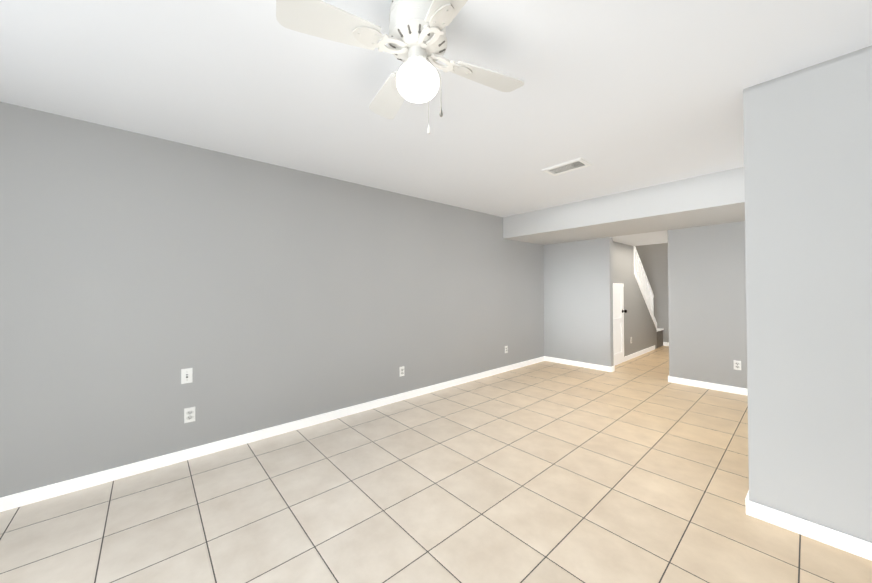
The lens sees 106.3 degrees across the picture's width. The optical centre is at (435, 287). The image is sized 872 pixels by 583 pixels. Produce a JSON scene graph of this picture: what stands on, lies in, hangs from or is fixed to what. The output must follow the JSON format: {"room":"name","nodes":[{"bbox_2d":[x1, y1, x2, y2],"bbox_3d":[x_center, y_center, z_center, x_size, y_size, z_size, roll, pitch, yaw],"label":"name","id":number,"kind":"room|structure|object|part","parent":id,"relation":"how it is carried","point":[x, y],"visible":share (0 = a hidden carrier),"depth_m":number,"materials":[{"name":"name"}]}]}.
{"room":"empty living room","nodes":[
{"label":"empty living room","id":0,"kind":"room"},
{"bbox_2d":[0,102,543,497],"bbox_3d":[0.602,-1.272,4.861,10.490,5.200,0.120,0,-1,-41],"label":"wall","id":1,"kind":"structure","parent":0,"point":[138,272],"depth_m":2.61,"materials":[{"name":"grey paint"}]},
{"bbox_2d":[181,368,192,383],"bbox_3d":[-1.918,0.682,2.519,0.070,0.114,0.024,0,-1,-41],"label":"light switch","id":2,"kind":"object","parent":1,"relation":"attached to","point":[187,375],"visible":1,"depth_m":2.52,"materials":[{"name":"white plastic"}]},
{"bbox_2d":[184,407,194,422],"bbox_3d":[-1.907,0.987,2.534,0.070,0.114,0.009,0,-1,-41],"label":"electrical outlet","id":3,"kind":"object","parent":1,"relation":"attached to","point":[189,414],"visible":1,"depth_m":2.53,"materials":[{"name":"white plastic"}]},
{"bbox_2d":[0,356,543,511],"bbox_3d":[-0.600,1.286,3.675,6.882,0.082,0.017,0,-1,-41],"label":"baseboard","id":4,"kind":"structure","parent":1,"relation":"attached to","point":[20,499],"depth_m":2.60,"materials":[{"name":"white wood"}]},
{"bbox_2d":[399,366,403,376],"bbox_3d":[-0.400,0.989,3.861,0.070,0.114,0.009,0,-1,-41],"label":"electrical outlet","id":5,"kind":"object","parent":1,"relation":"attached to","point":[401,369],"visible":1,"depth_m":3.85,"materials":[{"name":"white plastic"}]},
{"bbox_2d":[0,346,871,582],"bbox_3d":[2.312,1.350,2.918,10.490,0.100,5.240,0,-1,-41],"label":"floor","id":6,"kind":"structure","parent":0,"point":[634,470],"depth_m":1.98,"materials":[{"name":"beige tile"}]},
{"bbox_2d":[657,328,663,347],"bbox_3d":[3.818,0.179,6.909,2.693,2.285,1.000,0,-1,-41],"label":"flight","id":7,"kind":"object","parent":6,"relation":"on","point":[659,337],"visible":0.08,"depth_m":7.28,"materials":[{"name":"grey carpet"}]},
{"bbox_2d":[0,0,871,216],"bbox_3d":[1.026,-1.189,1.822,7.110,0.100,5.240,0,-1,-41],"label":"ceiling","id":8,"kind":"structure","parent":0,"point":[624,95],"depth_m":1.81,"materials":[{"name":"white paint"}]},
{"bbox_2d":[276,0,523,133],"bbox_3d":[-0.075,-0.904,1.342,0.807,0.462,0.807,-1,0,18],"label":"ceiling fan","id":9,"kind":"object","parent":8,"relation":"hanging from","point":[415,39],"visible":1,"depth_m":1.26,"materials":[{"name":"white metal"}]},
{"bbox_3d":[-0.074,-0.841,1.342,0.175,0.141,0.175,0,-1,-41],"label":"globe","id":10,"kind":"part","parent":9,"relation":"part of","materials":[{"name":"white glass"}]},
{"bbox_2d":[542,157,591,175],"bbox_3d":[1.222,-1.125,3.060,0.235,0.012,0.385,0,-1,-41],"label":"ceiling vent","id":11,"kind":"object","parent":8,"relation":"in","point":[569,166],"visible":1,"depth_m":3.04,"materials":[{"name":"white metal"}]},
{"bbox_2d":[503,167,744,244],"bbox_3d":[3.164,-0.972,3.701,1.192,0.335,5.000,0,-1,-41],"label":"soffit beam","id":12,"kind":"structure","parent":8,"relation":"attached to","point":[711,199],"depth_m":3.91,"materials":[{"name":"white paint"}]},
{"bbox_2d":[612,241,656,356],"bbox_3d":[3.714,-0.533,6.244,2.770,3.700,0.100,0,-1,-41],"label":"wall","id":13,"kind":"structure","parent":0,"point":[640,329],"depth_m":6.13,"materials":[{"name":"grey paint"}]},
{"bbox_2d":[613,283,626,365],"bbox_3d":[3.086,0.614,5.535,0.714,1.380,0.104,0,-1,-41],"label":"closet door","id":14,"kind":"structure","parent":13,"relation":"in","point":[618,320],"depth_m":5.61,"materials":[{"name":"white wood"}]},
{"bbox_2d":[624,346,654,361],"bbox_3d":[3.998,1.275,6.392,1.830,0.082,0.014,0,-1,-41],"label":"baseboard","id":15,"kind":"structure","parent":13,"relation":"attached to","point":[649,349],"depth_m":6.30,"materials":[{"name":"white wood"}]},
{"bbox_2d":[635,270,656,328],"bbox_3d":[4.275,0.291,6.728,1.290,1.239,0.127,0,-1,-41],"label":"trim","id":16,"kind":"structure","parent":13,"relation":"attached to","point":[645,298],"depth_m":6.61,"materials":[{"name":"white wood"}]},
{"bbox_2d":[634,246,653,313],"bbox_3d":[4.209,-0.802,6.684,1.304,2.962,0.090,0,-1,-41],"label":"stair railing","id":17,"kind":"object","parent":16,"relation":"on","point":[641,273],"visible":0.48,"depth_m":6.71,"materials":[{"name":"white wood"}]},
{"bbox_2d":[611,230,667,245],"bbox_3d":[3.518,-0.962,5.345,1.513,0.335,1.000,0,-1,-41],"label":"ceiling","id":18,"kind":"structure","parent":0,"point":[657,237],"depth_m":5.29,"materials":[{"name":"white paint"}]},
{"bbox_2d":[543,221,746,388],"bbox_3d":[3.661,0.080,4.123,0.113,2.440,5.000,0,-1,-41],"label":"wall","id":19,"kind":"structure","parent":0,"point":[707,302],"depth_m":4.42,"materials":[{"name":"grey paint"}]},
{"bbox_2d":[544,356,614,371],"bbox_3d":[2.369,1.279,5.510,0.035,0.082,1.125,0,-1,-41],"label":"baseboard","id":20,"kind":"structure","parent":19,"relation":"attached to","point":[551,359],"depth_m":5.44,"materials":[{"name":"white wood"}]},
{"bbox_2d":[668,376,747,395],"bbox_3d":[4.257,1.249,3.353,0.017,0.082,3.080,0,-1,-41],"label":"baseboard","id":21,"kind":"structure","parent":19,"relation":"attached to","point":[731,389],"depth_m":4.19,"materials":[{"name":"white wood"}]},
{"bbox_2d":[733,360,740,369],"bbox_3d":[3.687,0.949,4.001,0.009,0.114,0.070,0,-1,-41],"label":"electrical outlet","id":22,"kind":"object","parent":19,"relation":"attached to","point":[737,364],"visible":1,"depth_m":4.00,"materials":[{"name":"white plastic"}]},
{"bbox_2d":[635,243,668,341],"bbox_3d":[5.162,-1.283,7.529,0.120,5.200,1.900,0,-1,-41],"label":"wall","id":23,"kind":"structure","parent":0,"point":[654,259],"depth_m":7.50,"materials":[{"name":"grey paint"}]},
{"bbox_2d":[743,46,871,542],"bbox_3d":[2.505,0.065,1.145,0.120,2.440,2.056,0,-1,-41],"label":"wall","id":24,"kind":"structure","parent":0,"point":[808,181],"depth_m":1.69,"materials":[{"name":"grey paint"}]},
{"bbox_2d":[745,494,871,560],"bbox_3d":[2.458,1.244,1.099,0.017,0.082,2.073,0,-1,-41],"label":"baseboard","id":25,"kind":"structure","parent":24,"relation":"attached to","point":[837,539],"depth_m":1.68,"materials":[{"name":"white wood"}]}
]}

